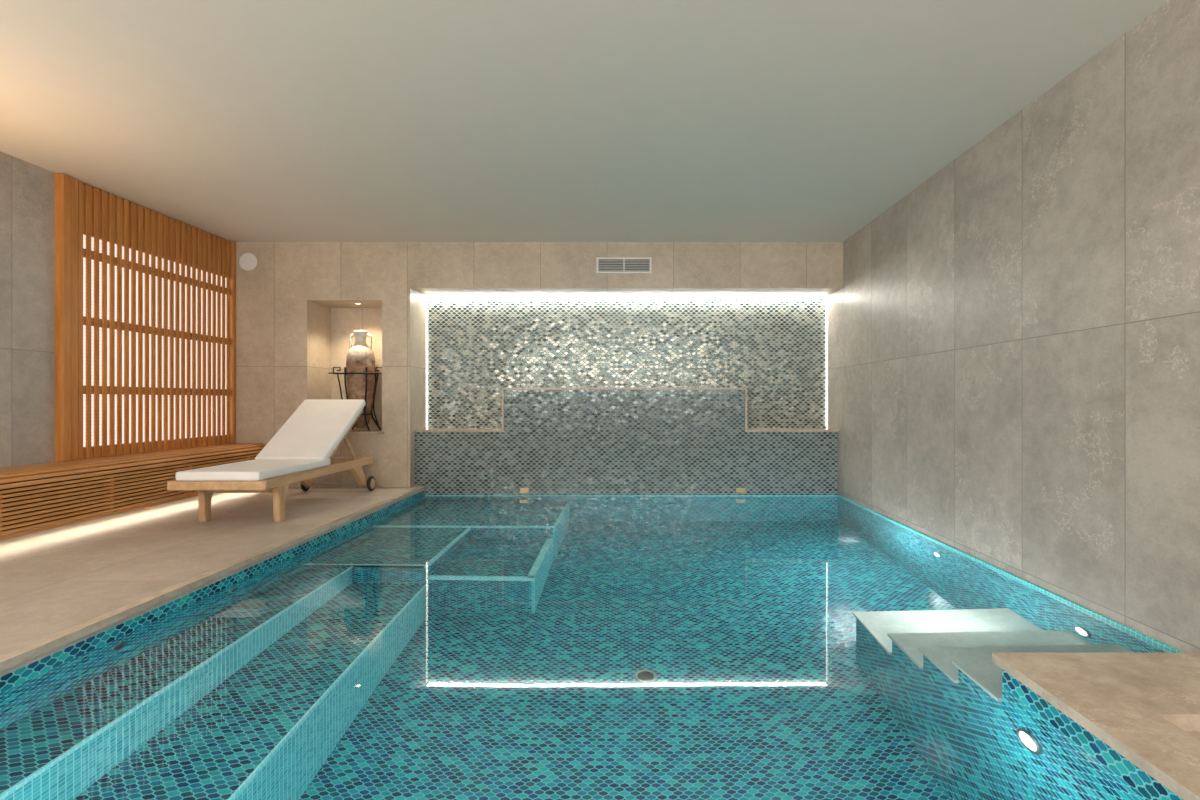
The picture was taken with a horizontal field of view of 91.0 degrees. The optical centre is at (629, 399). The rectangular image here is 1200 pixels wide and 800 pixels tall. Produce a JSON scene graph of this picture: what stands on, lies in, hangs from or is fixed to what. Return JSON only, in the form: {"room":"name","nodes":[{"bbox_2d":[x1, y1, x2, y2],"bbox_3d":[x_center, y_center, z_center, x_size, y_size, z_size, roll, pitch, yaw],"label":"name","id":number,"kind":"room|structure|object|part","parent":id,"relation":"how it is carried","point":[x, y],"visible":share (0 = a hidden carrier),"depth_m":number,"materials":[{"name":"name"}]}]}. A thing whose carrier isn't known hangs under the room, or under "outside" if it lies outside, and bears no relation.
{"room":"indoor swimming pool","nodes":[
{"label":"indoor swimming pool","id":0,"kind":"room"},
{"bbox_2d":[0,151,185,467],"bbox_3d":[-3.885,-0.312,2.050,0.150,2.385,8.400,0,0,0],"label":"wall","id":1,"kind":"structure","parent":0,"point":[27,190],"depth_m":3.72,"materials":[{"name":"stone"}]},
{"bbox_2d":[55,173,235,461],"bbox_3d":[-3.780,-0.546,4.755,0.060,1.908,1.710,0,0,0],"label":"screen","id":2,"kind":"object","parent":1,"relation":"attached to","point":[145,299],"visible":1,"depth_m":4.49,"materials":[{"name":"brown wood"}]},
{"bbox_3d":[-3.780,-0.546,3.955,0.060,1.908,0.110,0,0,0],"label":"post","id":3,"kind":"part","parent":2,"relation":"part of","materials":[{"name":"brown wood"}]},
{"bbox_3d":[-3.780,-0.546,5.590,0.060,1.908,0.040,0,0,0],"label":"post","id":4,"kind":"part","parent":2,"relation":"part of","materials":[{"name":"brown wood"}]},
{"bbox_2d":[0,485,424,676],"bbox_3d":[-0.890,0.855,1.870,5.840,0.050,7.740,0,0,0],"label":"floor","id":5,"kind":"structure","parent":0,"point":[53,581],"depth_m":3.23,"materials":[{"name":"stone"}]},
{"bbox_2d":[0,443,265,539],"bbox_3d":[-3.612,0.619,1.817,0.386,0.422,7.575,0,0,0],"label":"bench","id":6,"kind":"object","parent":5,"relation":"on","point":[43,496],"visible":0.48,"depth_m":3.80,"materials":[{"name":"brown wood"}]},
{"bbox_2d":[0,490,424,692],"bbox_3d":[-0.010,1.555,3.070,4.380,1.350,5.340,0,0,0],"label":"tile border","id":7,"kind":"object","parent":5,"relation":"in","point":[25,673],"visible":0.11,"depth_m":2.51,"materials":[{"name":"teal tile"}]},
{"bbox_2d":[0,485,425,671],"bbox_3d":[-2.007,0.843,3.163,0.045,0.030,5.125,0,0,0],"label":"coping","id":8,"kind":"object","parent":5,"relation":"on","point":[14,658],"visible":1,"depth_m":2.50,"materials":[{"name":"stone"}]},
{"bbox_2d":[167,399,375,521],"bbox_3d":[-2.658,0.413,4.620,0.640,0.835,1.680,0,0,0],"label":"sun lounger","id":9,"kind":"object","parent":5,"relation":"on","point":[303,448],"visible":1,"depth_m":4.63,"materials":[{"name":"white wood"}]},
{"bbox_3d":[-2.913,0.705,4.050,0.045,0.250,0.137,0,0,0],"label":"leg","id":10,"kind":"part","parent":9,"relation":"part of","materials":[{"name":"brown wood"}]},
{"bbox_3d":[-2.658,0.553,3.800,0.640,0.060,0.040,0,0,0],"label":"foot rail","id":11,"kind":"part","parent":9,"relation":"part of","materials":[{"name":"brown wood"}]},
{"bbox_2d":[175,458,330,480],"bbox_3d":[-2.658,0.492,4.245,0.545,0.062,0.920,0,0,0],"label":"seat cushion","id":12,"kind":"object","parent":9,"relation":"on","point":[258,469],"depth_m":4.02,"materials":[{"name":"white fabric"}]},
{"bbox_3d":[-2.402,0.705,4.050,0.045,0.250,0.137,0,0,0],"label":"leg","id":13,"kind":"part","parent":9,"relation":"part of","materials":[{"name":"brown wood"}]},
{"bbox_3d":[-2.913,0.685,5.226,0.045,0.210,0.327,0,0,0],"label":"leg","id":14,"kind":"part","parent":9,"relation":"part of","materials":[{"name":"brown wood"}]},
{"bbox_2d":[255,399,365,460],"bbox_3d":[-2.658,0.246,4.960,0.545,0.502,0.739,0,0,0],"label":"cushion","id":15,"kind":"object","parent":9,"relation":"on","point":[317,428],"depth_m":4.91,"materials":[{"name":"white fabric"}]},
{"bbox_3d":[-2.395,0.555,4.630,0.032,0.065,1.660,0,0,0],"label":"rail","id":16,"kind":"part","parent":9,"relation":"part of","materials":[{"name":"brown wood"}]},
{"bbox_3d":[-2.658,0.555,5.420,0.530,0.055,0.030,0,0,0],"label":"head rail","id":17,"kind":"part","parent":9,"relation":"part of","materials":[{"name":"brown wood"}]},
{"bbox_3d":[-2.402,0.685,5.226,0.045,0.210,0.327,0,0,0],"label":"leg","id":18,"kind":"part","parent":9,"relation":"part of","materials":[{"name":"brown wood"}]},
{"bbox_2d":[236,242,842,486],"bbox_3d":[-0.890,-0.312,5.930,5.840,2.385,0.640,0,0,0],"label":"wall","id":19,"kind":"structure","parent":0,"point":[297,314],"depth_m":5.61,"materials":[{"name":"stone"}]},
{"bbox_2d":[239,253,256,270],"bbox_3d":[-3.630,-1.314,5.603,0.172,0.172,0.014,0,0,0],"label":"wall speaker","id":20,"kind":"object","parent":19,"relation":"attached to","point":[247,261],"visible":1,"depth_m":5.60,"materials":[{"name":"white paint"}]},
{"bbox_2d":[348,429,383,433],"bbox_3d":[-2.709,0.313,5.825,0.734,0.024,0.470,0,0,0],"label":"sill","id":21,"kind":"structure","parent":19,"relation":"attached to","point":[354,431],"depth_m":5.63,"materials":[{"name":"stone"}]},
{"bbox_2d":[328,330,381,430],"bbox_3d":[-2.670,-0.192,5.837,0.489,0.983,0.310,0,0,0],"label":"vase","id":22,"kind":"object","parent":21,"relation":"on","point":[360,373],"visible":0.77,"depth_m":5.76,"materials":[{"name":"ceramic"}]},
{"bbox_3d":[-2.854,0.018,5.780,0.074,0.555,0.014,0,0,0],"label":"rod","id":23,"kind":"part","parent":22,"relation":"part of","materials":[{"name":"black metal"}]},
{"bbox_3d":[-2.776,-0.010,5.737,0.100,0.618,0.021,0,0,-38],"label":"stand leg","id":24,"kind":"part","parent":22,"relation":"part of","materials":[{"name":"black metal"}]},
{"bbox_3d":[-2.751,-0.577,5.840,0.065,0.159,0.026,0,0,0],"label":"handle","id":25,"kind":"part","parent":22,"relation":"part of","materials":[{"name":"ceramic"}]},
{"bbox_3d":[-2.564,-0.010,5.737,0.100,0.618,0.021,0,0,38],"label":"stand leg","id":26,"kind":"part","parent":22,"relation":"part of","materials":[{"name":"black metal"}]},
{"bbox_3d":[-2.589,-0.577,5.840,0.065,0.159,0.026,0,0,0],"label":"handle","id":27,"kind":"part","parent":22,"relation":"part of","materials":[{"name":"ceramic"}]},
{"bbox_3d":[-2.564,-0.010,5.943,0.100,0.618,0.021,0,0,-38],"label":"stand leg","id":28,"kind":"part","parent":22,"relation":"part of","materials":[{"name":"black metal"}]},
{"bbox_3d":[-2.486,0.018,5.780,0.074,0.555,0.014,0,0,0],"label":"rod","id":29,"kind":"part","parent":22,"relation":"part of","materials":[{"name":"black metal"}]},
{"bbox_2d":[596,257,651,272],"bbox_3d":[-0.057,-1.280,5.603,0.524,0.148,0.015,0,0,0],"label":"air vent","id":30,"kind":"object","parent":19,"relation":"in","point":[603,264],"visible":1,"depth_m":5.60,"materials":[{"name":"white metal"}]},
{"bbox_2d":[414,387,838,494],"bbox_3d":[-0.033,0.989,5.902,4.125,2.222,0.355,0,0,0],"label":"mosaic ledge wall","id":31,"kind":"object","parent":19,"relation":"attached to","point":[552,442],"depth_m":5.74,"materials":[{"name":"grey tile"}]},
{"bbox_2d":[519,488,528,493],"bbox_3d":[-1.030,0.885,5.713,0.090,0.060,0.055,0,0,0],"label":"spout","id":32,"kind":"object","parent":31,"relation":"attached to","point":[522,490],"visible":1,"depth_m":5.73,"materials":[{"name":"beige metal"}]},
{"bbox_3d":[-0.033,0.094,5.902,4.125,0.432,0.355,0,0,0],"label":"trim ledge cap","id":33,"kind":"part","parent":31,"relation":"part of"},
{"bbox_2d":[736,488,745,493],"bbox_3d":[1.080,0.885,5.713,0.090,0.060,0.055,0,0,0],"label":"spout","id":34,"kind":"object","parent":31,"relation":"attached to","point":[738,490],"visible":1,"depth_m":5.73,"materials":[{"name":"beige metal"}]},
{"bbox_2d":[426,296,826,426],"bbox_3d":[-0.033,-0.393,6.053,4.123,1.346,0.045,0,0,0],"label":"led strip","id":35,"kind":"object","parent":19,"relation":"attached to","point":[427,296],"visible":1,"depth_m":6.03,"materials":[{"name":"white"}]},
{"bbox_2d":[0,0,1168,241],"bbox_3d":[-0.890,-1.565,2.050,6.140,0.120,8.400,0,0,0],"label":"ceiling","id":36,"kind":"structure","parent":0,"point":[231,120],"depth_m":3.00,"materials":[{"name":"paint"}]},
{"bbox_2d":[0,496,1177,799],"bbox_3d":[0.015,0.930,3.170,4.030,0.001,5.140,0,0,0],"label":"pool water","id":37,"kind":"object","parent":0,"point":[431,647],"visible":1,"depth_m":2.05,"materials":[{"name":"teal liquid"}]},
{"bbox_2d":[427,297,826,427],"bbox_3d":[-0.033,0.516,6.165,4.125,3.167,0.170,0,0,0],"label":"wall","id":38,"kind":"structure","parent":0,"point":[774,348],"depth_m":6.08,"materials":[{"name":"silver metal"}]},
{"bbox_2d":[827,0,1199,652],"bbox_3d":[2.105,-0.285,2.050,0.150,2.440,8.400,0,0,0],"label":"wall","id":39,"kind":"structure","parent":0,"point":[1013,342],"depth_m":2.79,"materials":[{"name":"stone"}]},
{"bbox_2d":[425,495,1184,652],"bbox_3d":[0.018,0.957,3.835,4.025,0.066,3.810,0,0,0],"label":"trim","id":40,"kind":"structure","parent":39,"relation":"attached to","point":[993,566],"depth_m":3.74,"materials":[{"name":"tile"}]},
{"bbox_2d":[992,653,1199,799],"bbox_3d":[1.610,1.465,1.268,0.840,1.270,1.335,0,0,0],"label":"platform","id":41,"kind":"object","parent":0,"point":[1138,714],"depth_m":1.62,"materials":[{"name":"beige stone"}]}
]}

